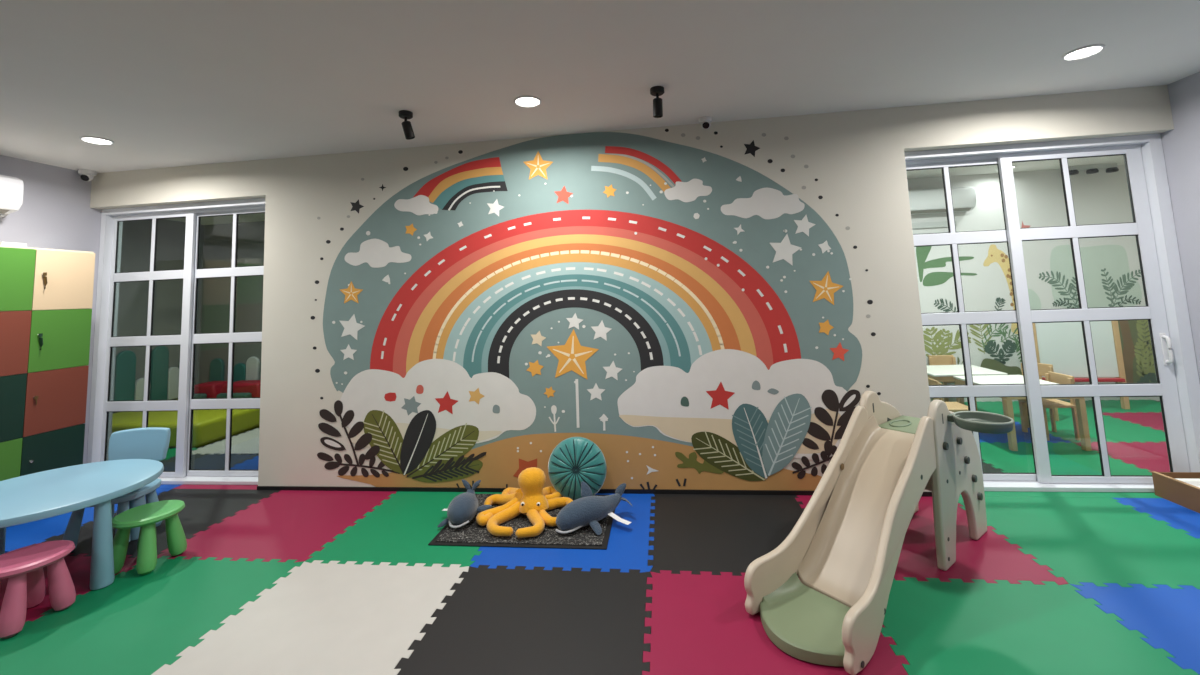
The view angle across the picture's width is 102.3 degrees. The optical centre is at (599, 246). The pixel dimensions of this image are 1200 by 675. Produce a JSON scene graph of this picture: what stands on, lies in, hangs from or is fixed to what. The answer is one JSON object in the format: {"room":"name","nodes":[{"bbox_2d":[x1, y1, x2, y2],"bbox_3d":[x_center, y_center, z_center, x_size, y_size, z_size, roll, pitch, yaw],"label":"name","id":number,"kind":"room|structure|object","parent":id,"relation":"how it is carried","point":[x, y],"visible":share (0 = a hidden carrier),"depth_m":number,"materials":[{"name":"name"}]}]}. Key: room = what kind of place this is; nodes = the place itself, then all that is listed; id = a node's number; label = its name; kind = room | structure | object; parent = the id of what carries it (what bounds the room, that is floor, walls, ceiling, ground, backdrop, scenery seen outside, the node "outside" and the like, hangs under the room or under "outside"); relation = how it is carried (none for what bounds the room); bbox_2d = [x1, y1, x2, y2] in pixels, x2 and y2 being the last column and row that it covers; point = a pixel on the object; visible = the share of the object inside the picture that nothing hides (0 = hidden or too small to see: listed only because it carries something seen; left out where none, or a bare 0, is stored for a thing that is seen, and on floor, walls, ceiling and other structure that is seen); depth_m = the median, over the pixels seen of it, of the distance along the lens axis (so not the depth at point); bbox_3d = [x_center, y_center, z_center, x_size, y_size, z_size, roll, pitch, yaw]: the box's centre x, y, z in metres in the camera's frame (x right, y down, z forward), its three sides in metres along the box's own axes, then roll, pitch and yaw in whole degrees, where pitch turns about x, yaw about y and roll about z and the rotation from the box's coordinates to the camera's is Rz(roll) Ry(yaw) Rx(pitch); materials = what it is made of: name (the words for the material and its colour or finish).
{"room":"children's playroom","nodes":[
{"label":"children's playroom","id":0,"kind":"room"},
{"bbox_2d":[0,155,101,463],"bbox_3d":[-5.045,0.434,1.214,0.120,2.776,6.760,-3,-6,7],"label":"wall","id":1,"kind":"structure","parent":0,"point":[55,212],"depth_m":4.14,"materials":[{"name":"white paint"}]},
{"bbox_2d":[0,175,23,216],"bbox_3d":[-4.648,-0.414,3.408,0.215,0.325,0.940,-3,-6,7],"label":"air conditioner","id":2,"kind":"object","parent":1,"relation":"attached to","point":[11,188],"visible":1,"depth_m":3.71,"materials":[{"name":"white plastic"}]},
{"bbox_2d":[113,219,204,412],"bbox_3d":[-6.173,0.945,5.994,0.120,2.776,2.490,-3,-6,7],"label":"wall","id":3,"kind":"structure","parent":0,"point":[136,235],"depth_m":6.58,"materials":[{"name":"grey paint"}]},
{"bbox_2d":[113,350,135,400],"bbox_3d":[-6.030,1.694,6.130,0.050,0.740,0.230,-3,-6,7],"label":"pad","id":4,"kind":"object","parent":3,"relation":"attached to","point":[125,361],"visible":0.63,"depth_m":6.12,"materials":[{"name":"teal"}]},
{"bbox_2d":[134,378,149,399],"bbox_3d":[-5.995,1.902,6.324,0.050,0.360,0.180,-3,-6,7],"label":"pad","id":5,"kind":"object","parent":3,"relation":"attached to","point":[139,384],"visible":0.44,"depth_m":6.28,"materials":[{"name":"grey"}]},
{"bbox_2d":[150,346,168,399],"bbox_3d":[-5.976,1.728,6.555,0.050,0.750,0.210,-3,-6,7],"label":"pad","id":6,"kind":"object","parent":3,"relation":"attached to","point":[158,377],"visible":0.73,"depth_m":6.54,"materials":[{"name":"teal"}]},
{"bbox_2d":[167,367,178,399],"bbox_3d":[-5.945,1.899,6.728,0.050,0.440,0.150,-3,-6,7],"label":"pad","id":7,"kind":"object","parent":3,"relation":"attached to","point":[173,372],"visible":0.84,"depth_m":6.71,"materials":[{"name":"grey"}]},
{"bbox_2d":[198,221,264,383],"bbox_3d":[-3.818,0.946,7.013,4.540,2.776,0.120,-3,-6,7],"label":"wall","id":8,"kind":"structure","parent":0,"point":[215,306],"depth_m":7.19,"materials":[{"name":"grey paint"}]},
{"bbox_2d":[209,358,224,381],"bbox_3d":[-5.602,1.888,7.069,0.210,0.500,0.050,-3,-6,7],"label":"pad","id":9,"kind":"object","parent":8,"relation":"attached to","point":[217,366],"visible":0.72,"depth_m":7.05,"materials":[{"name":"teal"}]},
{"bbox_2d":[233,363,245,381],"bbox_3d":[-5.229,1.908,7.019,0.200,0.420,0.050,-3,-6,7],"label":"pad","id":10,"kind":"object","parent":8,"relation":"attached to","point":[239,369],"visible":0.64,"depth_m":7.00,"materials":[{"name":"teal"}]},
{"bbox_2d":[246,357,259,379],"bbox_3d":[-5.027,1.852,6.998,0.190,0.510,0.050,-3,-6,7],"label":"pad","id":11,"kind":"object","parent":8,"relation":"attached to","point":[253,363],"visible":0.71,"depth_m":6.98,"materials":[{"name":"grey"}]},
{"bbox_2d":[0,0,1199,224],"bbox_3d":[-0.010,-1.146,1.974,13.540,0.100,9.490,-3,-6,7],"label":"ceiling","id":12,"kind":"structure","parent":0,"point":[172,83],"depth_m":2.71,"materials":[{"name":"paint"}]},
{"bbox_2d":[78,169,96,180],"bbox_3d":[-4.582,-0.630,4.320,0.120,0.099,0.120,-1,-6,-13],"label":"security camera","id":13,"kind":"object","parent":12,"relation":"attached to","point":[85,174],"visible":1,"depth_m":4.29,"materials":[{"name":"white plastic"}]},
{"bbox_2d":[79,136,114,144],"bbox_3d":[-3.718,-0.782,3.575,0.182,0.010,0.182,-3,-6,7],"label":"recessed light","id":14,"kind":"object","parent":12,"relation":"in","point":[96,140],"visible":1,"depth_m":3.57,"materials":[{"name":"white"}]},
{"bbox_2d":[83,138,110,143],"bbox_3d":[-3.718,-0.783,3.575,0.147,0.002,0.147,-4,-6,13],"label":"diffuser","id":15,"kind":"object","parent":14,"relation":"attached to","point":[91,140],"depth_m":3.58,"materials":[{"name":"white plastic"}]},
{"bbox_2d":[399,110,414,139],"bbox_3d":[-1.316,-0.822,3.289,0.098,0.184,0.095,-3,-6,7],"label":"spotlight","id":16,"kind":"object","parent":12,"relation":"attached to","point":[404,114],"visible":1,"depth_m":3.27,"materials":[{"name":"black paint"}]},
{"bbox_2d":[514,96,541,106],"bbox_3d":[-0.476,-0.954,3.186,0.182,0.010,0.182,-3,-6,7],"label":"recessed light","id":17,"kind":"object","parent":12,"relation":"in","point":[523,101],"visible":1,"depth_m":3.18,"materials":[{"name":"white"}]},
{"bbox_2d":[516,98,538,105],"bbox_3d":[-0.476,-0.955,3.186,0.147,0.002,0.147,-4,-6,13],"label":"diffuser","id":18,"kind":"object","parent":17,"relation":"attached to","point":[519,101],"depth_m":3.19,"materials":[{"name":"white plastic"}]},
{"bbox_2d":[650,86,663,117],"bbox_3d":[0.367,-0.913,3.069,0.090,0.183,0.090,-3,-6,7],"label":"spotlight","id":19,"kind":"object","parent":12,"relation":"attached to","point":[657,91],"visible":1,"depth_m":3.05,"materials":[{"name":"black paint"}]},
{"bbox_2d":[699,116,711,128],"bbox_3d":[0.798,-0.926,3.647,0.100,0.082,0.100,-4,-6,12],"label":"security camera","id":20,"kind":"object","parent":12,"relation":"attached to","point":[705,121],"visible":1,"depth_m":3.62,"materials":[{"name":"white plastic"}]},
{"bbox_2d":[1062,44,1104,60],"bbox_3d":[2.808,-1.126,2.811,0.182,0.010,0.182,-3,-6,7],"label":"recessed light","id":21,"kind":"object","parent":12,"relation":"in","point":[1086,51],"visible":1,"depth_m":2.81,"materials":[{"name":"white"}]},
{"bbox_2d":[1066,47,1100,58],"bbox_3d":[2.808,-1.127,2.811,0.147,0.002,0.147,-3,-6,1],"label":"diffuser","id":22,"kind":"object","parent":21,"relation":"attached to","point":[1082,52],"depth_m":2.81,"materials":[{"name":"white plastic"}]},
{"bbox_2d":[1068,163,1118,174],"bbox_3d":[5.845,-0.919,5.743,0.530,0.105,0.108,-3,-6,7],"label":"bar","id":23,"kind":"object","parent":12,"relation":"attached to","point":[1111,167],"visible":0.88,"depth_m":5.72,"materials":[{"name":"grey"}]},
{"bbox_2d":[90,85,1173,491],"bbox_3d":[0.303,0.466,3.816,13.500,2.776,0.260,-3,-6,7],"label":"wall","id":24,"kind":"structure","parent":0,"point":[856,158],"depth_m":3.69,"materials":[{"name":"paint"}]},
{"bbox_2d":[87,198,264,484],"bbox_3d":[-3.691,0.830,4.327,1.756,2.444,0.145,-3,-6,7],"label":"door","id":25,"kind":"structure","parent":24,"relation":"in","point":[106,340],"depth_m":4.36,"materials":[{"name":"white metal"}]},
{"bbox_2d":[257,486,931,496],"bbox_3d":[-0.231,1.830,3.622,5.165,0.028,0.012,-3,-6,7],"label":"baseboard","id":26,"kind":"structure","parent":24,"relation":"attached to","point":[298,488],"depth_m":3.68,"materials":[{"name":"black paint"}]},
{"bbox_2d":[311,129,880,490],"bbox_3d":[-0.224,0.456,3.749,4.408,2.728,0.005,-3,-6,7],"label":"wall mural","id":27,"kind":"object","parent":24,"relation":"attached to","point":[679,311],"visible":0.99,"depth_m":3.73,"materials":[{"name":"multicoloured paint"}]},
{"bbox_2d":[904,134,1199,491],"bbox_3d":[3.165,0.465,3.482,1.741,2.444,0.145,-3,-6,7],"label":"door","id":28,"kind":"structure","parent":24,"relation":"in","point":[1177,387],"depth_m":3.44,"materials":[{"name":"white metal"}]},
{"bbox_2d":[171,401,1159,492],"bbox_3d":[0.108,1.714,1.697,13.540,0.100,9.490,-3,-6,7],"label":"floor","id":29,"kind":"structure","parent":0,"point":[1158,401],"depth_m":5.37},
{"bbox_2d":[0,553,136,621],"bbox_3d":[-3.266,1.870,2.495,1.029,0.020,1.029,-3,-6,7],"label":"foam mat","id":30,"kind":"object","parent":29,"relation":"on","point":[79,566],"visible":0.3,"depth_m":2.73,"materials":[{"name":"red rubber"}]},
{"bbox_2d":[0,540,75,638],"bbox_3d":[-2.836,1.681,2.381,0.330,0.305,0.330,-3,-6,9],"label":"stool","id":31,"kind":"object","parent":30,"relation":"on","point":[23,566],"visible":1,"depth_m":2.40,"materials":[{"name":"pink plastic"}]},
{"bbox_2d":[0,459,163,589],"bbox_3d":[-3.169,1.634,2.772,0.998,0.491,0.998,-3,-6,7],"label":"table","id":32,"kind":"object","parent":30,"relation":"on","point":[54,492],"visible":0.9,"depth_m":2.71,"materials":[{"name":"blue plastic"}]},
{"bbox_2d":[5,489,170,552],"bbox_3d":[-4.108,2.012,3.594,0.981,0.020,1.014,-3,-6,7],"label":"foam mat","id":33,"kind":"object","parent":29,"relation":"on","point":[35,532],"visible":0.17,"depth_m":3.37,"materials":[{"name":"blue rubber"}]},
{"bbox_2d":[0,245,94,480],"bbox_3d":[-4.436,0.993,3.376,0.493,1.992,1.155,-3,-6,7],"label":"tall cabinet","id":34,"kind":"object","parent":33,"relation":"on","point":[46,295],"visible":0.91,"depth_m":3.63,"materials":[{"name":"multicoloured"}]},
{"bbox_2d":[0,242,26,246],"bbox_3d":[-4.451,-0.004,3.598,0.220,0.035,0.140,-3,-6,7],"label":"paper tray","id":35,"kind":"object","parent":34,"relation":"on","point":[1,243],"visible":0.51,"depth_m":3.58,"materials":[{"name":"white"}]},
{"bbox_2d":[0,556,303,674],"bbox_3d":[-2.275,1.817,2.372,1.029,0.020,1.029,-3,-6,7],"label":"foam mat","id":36,"kind":"object","parent":29,"relation":"on","point":[136,624],"visible":0.82,"depth_m":2.34,"materials":[{"name":"green rubber"}]},
{"bbox_2d":[112,500,186,574],"bbox_3d":[-2.679,1.722,2.863,0.330,0.305,0.330,-3,-6,2],"label":"stool","id":37,"kind":"object","parent":36,"relation":"on","point":[146,516],"visible":0.94,"depth_m":2.79,"materials":[{"name":"green plastic"}]},
{"bbox_2d":[32,489,280,557],"bbox_3d":[-3.141,1.960,3.475,1.029,0.020,1.014,-3,-6,7],"label":"foam mat","id":38,"kind":"object","parent":29,"relation":"on","point":[203,508],"visible":0.35,"depth_m":3.56,"materials":[{"name":"rubber"}]},
{"bbox_2d":[63,427,170,551],"bbox_3d":[-3.223,1.601,3.236,0.419,0.654,0.403,-1,-6,-9],"label":"chair","id":39,"kind":"object","parent":38,"relation":"on","point":[152,443],"visible":0.51,"depth_m":3.39,"materials":[{"name":"blue plastic"}]},
{"bbox_2d":[157,484,179,488],"bbox_3d":[-4.045,2.062,4.140,0.966,0.020,0.088,-3,-6,7],"label":"foam mat","id":40,"kind":"object","parent":29,"relation":"on","point":[162,486],"visible":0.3,"depth_m":4.09,"materials":[{"name":"blue rubber"}]},
{"bbox_2d":[161,448,196,460],"bbox_3d":[-4.846,2.165,4.858,1.029,0.020,0.826,-3,-6,7],"label":"foam mat","id":41,"kind":"object","parent":29,"relation":"on","point":[171,452],"visible":0.06,"depth_m":5.07,"materials":[{"name":"green rubber"}]},
{"bbox_2d":[112,399,259,447],"bbox_3d":[-5.128,2.177,6.162,1.760,0.270,1.650,-3,-6,7],"label":"platform","id":42,"kind":"object","parent":29,"relation":"on","point":[209,426],"visible":0.32,"depth_m":5.54,"materials":[{"name":"yellow leather"}]},
{"bbox_2d":[194,381,227,397],"bbox_3d":[-5.458,2.012,6.751,0.388,0.200,0.420,-3,-6,7],"label":"bench","id":43,"kind":"object","parent":42,"relation":"on","point":[211,389],"visible":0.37,"depth_m":6.66,"materials":[{"name":"red plastic"}]},
{"bbox_2d":[194,393,206,397],"bbox_3d":[-5.496,2.053,6.590,0.240,0.090,0.100,-3,-6,7],"label":"cushion","id":44,"kind":"object","parent":43,"relation":"on","point":[196,395],"depth_m":6.56,"materials":[{"name":"teal fabric"}]},
{"bbox_2d":[216,380,260,397],"bbox_3d":[-4.898,1.982,6.682,0.618,0.200,0.420,-3,-6,7],"label":"bench","id":45,"kind":"object","parent":42,"relation":"on","point":[243,388],"visible":0.61,"depth_m":6.57,"materials":[{"name":"red plastic"}]},
{"bbox_2d":[216,393,251,397],"bbox_3d":[-4.936,2.023,6.521,0.470,0.090,0.100,-3,-6,7],"label":"cushion","id":46,"kind":"object","parent":45,"relation":"on","point":[222,395],"depth_m":6.48,"materials":[{"name":"teal fabric"}]},
{"bbox_2d":[159,454,258,470],"bbox_3d":[-3.906,2.106,4.647,0.949,0.020,0.636,-3,-6,7],"label":"foam mat","id":47,"kind":"object","parent":29,"relation":"on","point":[206,461],"visible":0.34,"depth_m":4.73,"materials":[{"name":"rubber"}]},
{"bbox_2d":[173,485,257,489],"bbox_3d":[-3.176,2.016,4.033,0.786,0.020,0.088,-3,-6,7],"label":"foam mat","id":48,"kind":"object","parent":29,"relation":"on","point":[250,487],"visible":0.62,"depth_m":4.03,"materials":[{"name":"red rubber"}]},
{"bbox_2d":[192,428,259,454],"bbox_3d":[-3.780,2.177,5.438,0.999,0.020,1.029,-3,-6,7],"label":"foam mat","id":49,"kind":"object","parent":29,"relation":"on","point":[247,443],"visible":0.34,"depth_m":5.21,"materials":[{"name":"rubber"}]},
{"bbox_2d":[231,456,258,469],"bbox_3d":[-2.955,2.055,4.530,1.029,0.020,0.636,-3,-6,7],"label":"foam mat","id":50,"kind":"object","parent":29,"relation":"on","point":[253,464],"visible":0.12,"depth_m":4.56,"materials":[{"name":"blue rubber"}]},
{"bbox_2d":[157,490,396,561],"bbox_3d":[-2.150,1.907,3.353,1.029,0.020,1.014,-3,-6,7],"label":"foam mat","id":51,"kind":"object","parent":29,"relation":"on","point":[285,525],"visible":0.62,"depth_m":3.26,"materials":[{"name":"red rubber"}]},
{"bbox_2d":[151,560,468,674],"bbox_3d":[-1.284,1.765,2.250,1.029,0.020,1.029,-3,-6,7],"label":"foam mat","id":52,"kind":"object","parent":29,"relation":"on","point":[332,618],"visible":0.87,"depth_m":2.24,"materials":[{"name":"white rubber"}]},
{"bbox_2d":[305,491,501,566],"bbox_3d":[-1.158,1.855,3.231,1.029,0.020,1.014,-3,-6,7],"label":"foam mat","id":53,"kind":"object","parent":29,"relation":"on","point":[401,529],"visible":0.59,"depth_m":3.05,"materials":[{"name":"green rubber"}]},
{"bbox_2d":[394,565,652,674],"bbox_3d":[-0.293,1.712,2.128,1.029,0.020,1.029,-3,-6,7],"label":"foam mat","id":54,"kind":"object","parent":29,"relation":"on","point":[500,620],"visible":0.91,"depth_m":2.17,"materials":[{"name":"black rubber"}]},
{"bbox_2d":[470,493,654,572],"bbox_3d":[-0.167,1.802,3.108,1.029,0.020,1.014,-3,-6,7],"label":"foam mat","id":55,"kind":"object","parent":29,"relation":"on","point":[628,546],"visible":0.54,"depth_m":2.78,"materials":[{"name":"blue rubber"}]},
{"bbox_2d":[428,494,614,549],"bbox_3d":[-0.455,1.808,3.228,1.090,0.014,0.744,-3,-6,7],"label":"doormat","id":56,"kind":"object","parent":55,"relation":"on","point":[471,533],"visible":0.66,"depth_m":2.96,"materials":[{"name":"black carpet"}]},
{"bbox_2d":[437,479,491,527],"bbox_3d":[-0.925,1.722,3.229,0.331,0.209,0.311,3,-7,-42],"label":"plush whale","id":57,"kind":"object","parent":56,"relation":"on","point":[462,509],"visible":1,"depth_m":3.13,"materials":[{"name":"fabric"}]},
{"bbox_2d":[476,467,572,537],"bbox_3d":[-0.507,1.657,3.265,0.649,0.299,0.683,-3,-6,7],"label":"octopus","id":58,"kind":"object","parent":56,"relation":"on","point":[531,499],"visible":0.97,"depth_m":3.20,"materials":[{"name":"yellow"}]},
{"bbox_2d":[548,437,606,500],"bbox_3d":[-0.166,1.603,3.491,0.430,0.426,0.144,-3,-6,7],"label":"round cushion","id":59,"kind":"object","parent":56,"relation":"on","point":[575,460],"visible":0.98,"depth_m":3.45,"materials":[{"name":"teal fabric"}]},
{"bbox_2d":[555,481,631,534],"bbox_3d":[-0.030,1.650,3.094,0.469,0.234,0.360,-3,-6,7],"label":"plush whale","id":60,"kind":"object","parent":56,"relation":"on","point":[587,510],"visible":1,"depth_m":3.03,"materials":[{"name":"plush fabric"}]},
{"bbox_2d":[648,494,804,577],"bbox_3d":[0.824,1.749,2.986,1.029,0.020,1.014,-3,-6,7],"label":"foam mat","id":61,"kind":"object","parent":29,"relation":"on","point":[695,533],"visible":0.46,"depth_m":2.97,"materials":[{"name":"black rubber"}]},
{"bbox_2d":[642,570,909,674],"bbox_3d":[0.698,1.659,2.006,1.029,0.020,1.029,-3,-6,7],"label":"foam mat","id":62,"kind":"object","parent":29,"relation":"on","point":[701,624],"visible":0.58,"depth_m":2.05,"materials":[{"name":"red rubber"}]},
{"bbox_2d":[795,495,1068,584],"bbox_3d":[1.815,1.696,2.864,1.029,0.020,1.014,-3,-6,7],"label":"foam mat","id":63,"kind":"object","parent":29,"relation":"on","point":[990,558],"visible":0.42,"depth_m":2.57,"materials":[{"name":"red rubber"}]},
{"bbox_2d":[744,391,1013,674],"bbox_3d":[1.510,1.242,2.419,1.788,0.822,0.736,2,-7,-36],"label":"slide","id":64,"kind":"object","parent":63,"relation":"on","point":[844,548],"visible":1,"depth_m":2.39,"materials":[{"name":"beige plastic"}]},
{"bbox_2d":[964,402,986,411],"bbox_3d":[3.826,1.878,5.592,1.029,0.020,0.606,-3,-6,7],"label":"foam mat","id":65,"kind":"object","parent":29,"relation":"on","point":[978,409],"visible":0.08,"depth_m":5.42,"materials":[{"name":"green rubber"}]},
{"bbox_2d":[928,355,956,401],"bbox_3d":[4.126,1.584,5.696,0.300,0.560,0.305,-3,-6,7],"label":"chair","id":66,"kind":"object","parent":65,"relation":"on","point":[933,359],"visible":0.28,"depth_m":5.84,"materials":[{"name":"brown wood"}]},
{"bbox_2d":[982,459,1003,472],"bbox_3d":[2.614,1.773,3.994,1.029,0.020,0.936,-3,-6,7],"label":"foam mat","id":67,"kind":"object","parent":29,"relation":"on","point":[986,467],"visible":0.09,"depth_m":3.74,"materials":[{"name":"rubber"}]},
{"bbox_2d":[979,422,1070,442],"bbox_3d":[3.726,1.806,4.813,1.029,0.020,1.029,-3,-6,7],"label":"foam mat","id":68,"kind":"object","parent":29,"relation":"on","point":[1021,436],"visible":0.18,"depth_m":4.45,"materials":[{"name":"blue rubber"}]},
{"bbox_2d":[928,378,976,412],"bbox_3d":[3.232,1.503,4.479,0.305,0.560,0.300,-3,-6,7],"label":"chair","id":69,"kind":"object","parent":68,"relation":"on","point":[954,407],"visible":0.27,"depth_m":4.42,"materials":[{"name":"brown wood"}]},
{"bbox_2d":[927,365,1007,414],"bbox_3d":[3.834,1.579,5.215,0.700,0.500,0.600,-3,-6,7],"label":"table","id":70,"kind":"object","parent":68,"relation":"on","point":[941,373],"visible":0.2,"depth_m":5.06,"materials":[{"name":"white laminate"}]},
{"bbox_2d":[953,375,1091,450],"bbox_3d":[3.837,1.505,4.452,0.620,0.500,0.750,-3,-6,7],"label":"table","id":71,"kind":"object","parent":68,"relation":"on","point":[981,379],"visible":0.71,"depth_m":4.14,"materials":[{"name":"white laminate"}]},
{"bbox_2d":[1018,371,1079,440],"bbox_3d":[4.143,1.465,4.477,0.305,0.560,0.300,-3,-6,7],"label":"chair","id":72,"kind":"object","parent":68,"relation":"on","point":[1054,377],"visible":0.71,"depth_m":4.44,"materials":[{"name":"brown wood"}]},
{"bbox_2d":[965,401,1093,413],"bbox_3d":[4.817,1.825,5.470,1.029,0.020,0.606,-3,-6,7],"label":"foam mat","id":73,"kind":"object","parent":29,"relation":"on","point":[996,407],"visible":0.27,"depth_m":5.46,"materials":[{"name":"rubber"}]},
{"bbox_2d":[960,491,1110,497],"bbox_3d":[2.855,1.694,3.289,1.041,0.020,0.088,-3,-6,7],"label":"foam mat","id":74,"kind":"object","parent":29,"relation":"on","point":[987,493],"visible":0.46,"depth_m":3.27,"materials":[{"name":"rubber"}]},
{"bbox_2d":[881,577,1198,674],"bbox_3d":[1.689,1.606,1.884,1.029,0.020,1.029,-3,-6,7],"label":"foam mat","id":75,"kind":"object","parent":29,"relation":"on","point":[955,627],"visible":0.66,"depth_m":2.01,"materials":[{"name":"green rubber"}]},
{"bbox_2d":[980,442,1151,474],"bbox_3d":[3.605,1.720,3.871,1.029,0.020,0.936,-3,-6,7],"label":"foam mat","id":76,"kind":"object","parent":29,"relation":"on","point":[1065,458],"visible":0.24,"depth_m":3.86,"materials":[{"name":"green rubber"}]},
{"bbox_2d":[958,496,1199,588],"bbox_3d":[2.806,1.643,2.742,1.029,0.020,1.014,-3,-6,7],"label":"foam mat","id":77,"kind":"object","parent":29,"relation":"on","point":[1098,541],"visible":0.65,"depth_m":2.68,"materials":[{"name":"green rubber"}]},
{"bbox_2d":[999,413,1165,442],"bbox_3d":[4.717,1.753,4.691,1.029,0.020,1.029,-3,-6,7],"label":"foam mat","id":78,"kind":"object","parent":29,"relation":"on","point":[1117,430],"visible":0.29,"depth_m":4.53,"materials":[{"name":"green rubber"}]},
{"bbox_2d":[1021,363,1058,420],"bbox_3d":[4.475,1.505,5.029,0.305,0.560,0.300,-1,-6,-13],"label":"chair","id":79,"kind":"object","parent":78,"relation":"on","point":[1043,368],"visible":0.24,"depth_m":5.00,"materials":[{"name":"brown wood"}]},
{"bbox_2d":[1061,399,1160,412],"bbox_3d":[5.808,1.772,5.348,1.029,0.020,0.606,-3,-6,7],"label":"foam mat","id":80,"kind":"object","parent":29,"relation":"on","point":[1141,405],"visible":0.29,"depth_m":5.33,"materials":[{"name":"rubber"}]},
{"bbox_2d":[1032,321,1129,408],"bbox_3d":[5.281,1.269,5.329,0.820,1.020,0.115,-4,-6,13],"label":"board","id":81,"kind":"object","parent":80,"relation":"on","point":[1058,344],"visible":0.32,"depth_m":5.35,"materials":[{"name":"white"}]},
{"bbox_2d":[1042,378,1124,381],"bbox_3d":[5.285,1.459,5.293,0.720,0.035,0.079,-4,-6,13],"label":"tray","id":82,"kind":"object","parent":81,"relation":"on","point":[1075,379],"depth_m":5.22,"materials":[{"name":"plastic"}]},
{"bbox_2d":[1072,442,1169,472],"bbox_3d":[4.596,1.667,3.749,1.029,0.020,0.936,-3,-6,7],"label":"foam mat","id":83,"kind":"object","parent":29,"relation":"on","point":[1152,456],"visible":0.44,"depth_m":3.93,"materials":[{"name":"red rubber"}]},
{"bbox_2d":[1100,492,1160,497],"bbox_3d":[3.717,1.649,3.183,0.696,0.020,0.088,-3,-6,7],"label":"foam mat","id":84,"kind":"object","parent":29,"relation":"on","point":[1109,494],"visible":0.41,"depth_m":3.21,"materials":[{"name":"green rubber"}]},
{"bbox_2d":[1102,412,1163,431],"bbox_3d":[5.708,1.701,4.569,1.029,0.020,1.029,-3,-6,7],"label":"foam mat","id":85,"kind":"object","parent":29,"relation":"on","point":[1154,420],"visible":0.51,"depth_m":4.88,"materials":[{"name":"red rubber"}]},
{"bbox_2d":[1070,582,1199,674],"bbox_3d":[2.680,1.553,1.761,1.029,0.020,1.029,-3,-6,7],"label":"foam mat","id":86,"kind":"object","parent":29,"relation":"on","point":[1169,618],"visible":0.83,"depth_m":2.10,"materials":[{"name":"blue rubber"}]},
{"bbox_2d":[1113,498,1199,537],"bbox_3d":[3.639,1.599,2.639,0.711,0.020,1.014,-3,-6,7],"label":"foam mat","id":87,"kind":"object","parent":29,"relation":"on","point":[1178,516],"visible":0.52,"depth_m":2.96,"materials":[{"name":"blue rubber"}]},
{"bbox_2d":[1152,471,1199,512],"bbox_3d":[3.816,1.531,2.883,0.380,0.149,0.600,-3,-6,7],"label":"wooden box","id":88,"kind":"object","parent":87,"relation":"on","point":[1186,495],"visible":1,"depth_m":3.08,"materials":[{"name":"brown wood"}]},
{"bbox_2d":[1174,478,1199,487],"bbox_3d":[3.827,1.532,2.866,0.315,0.128,0.470,-3,-6,7],"label":"paper stack","id":89,"kind":"object","parent":88,"relation":"in","point":[1196,482],"visible":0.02,"depth_m":3.07,"materials":[{"name":"white paper"}]},
{"bbox_2d":[907,165,1159,401],"bbox_3d":[4.606,0.497,5.974,5.540,2.776,0.120,-3,-6,7],"label":"wall","id":90,"kind":"structure","parent":0,"point":[1101,197],"depth_m":5.89,"materials":[{"name":"white paint"}]},
{"bbox_2d":[912,221,958,250],"bbox_3d":[4.051,-0.116,6.026,0.750,0.370,0.030,-3,-6,7],"label":"trim","id":91,"kind":"structure","parent":90,"relation":"attached to","point":[942,223],"depth_m":6.02,"materials":[{"name":"grey plastic"}]},
{"bbox_2d":[908,186,976,214],"bbox_3d":[4.120,-0.563,5.963,0.850,0.298,0.215,-3,-6,7],"label":"air conditioner","id":92,"kind":"object","parent":90,"relation":"attached to","point":[924,201],"visible":0.56,"depth_m":5.87,"materials":[{"name":"white plastic"}]},
{"bbox_2d":[916,221,1158,396],"bbox_3d":[5.202,0.736,5.814,2.570,2.124,0.002,-3,-6,7],"label":"mural","id":93,"kind":"object","parent":90,"relation":"attached to","point":[1108,279],"visible":0.82,"depth_m":5.78,"materials":[{"name":"paint"}]},
{"bbox_2d":[1160,72,1199,381],"bbox_3d":[3.667,-0.030,0.140,0.120,2.776,6.760,-3,-6,7],"label":"wall","id":94,"kind":"structure","parent":0,"point":[1181,145],"depth_m":3.27,"materials":[{"name":"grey paint"}]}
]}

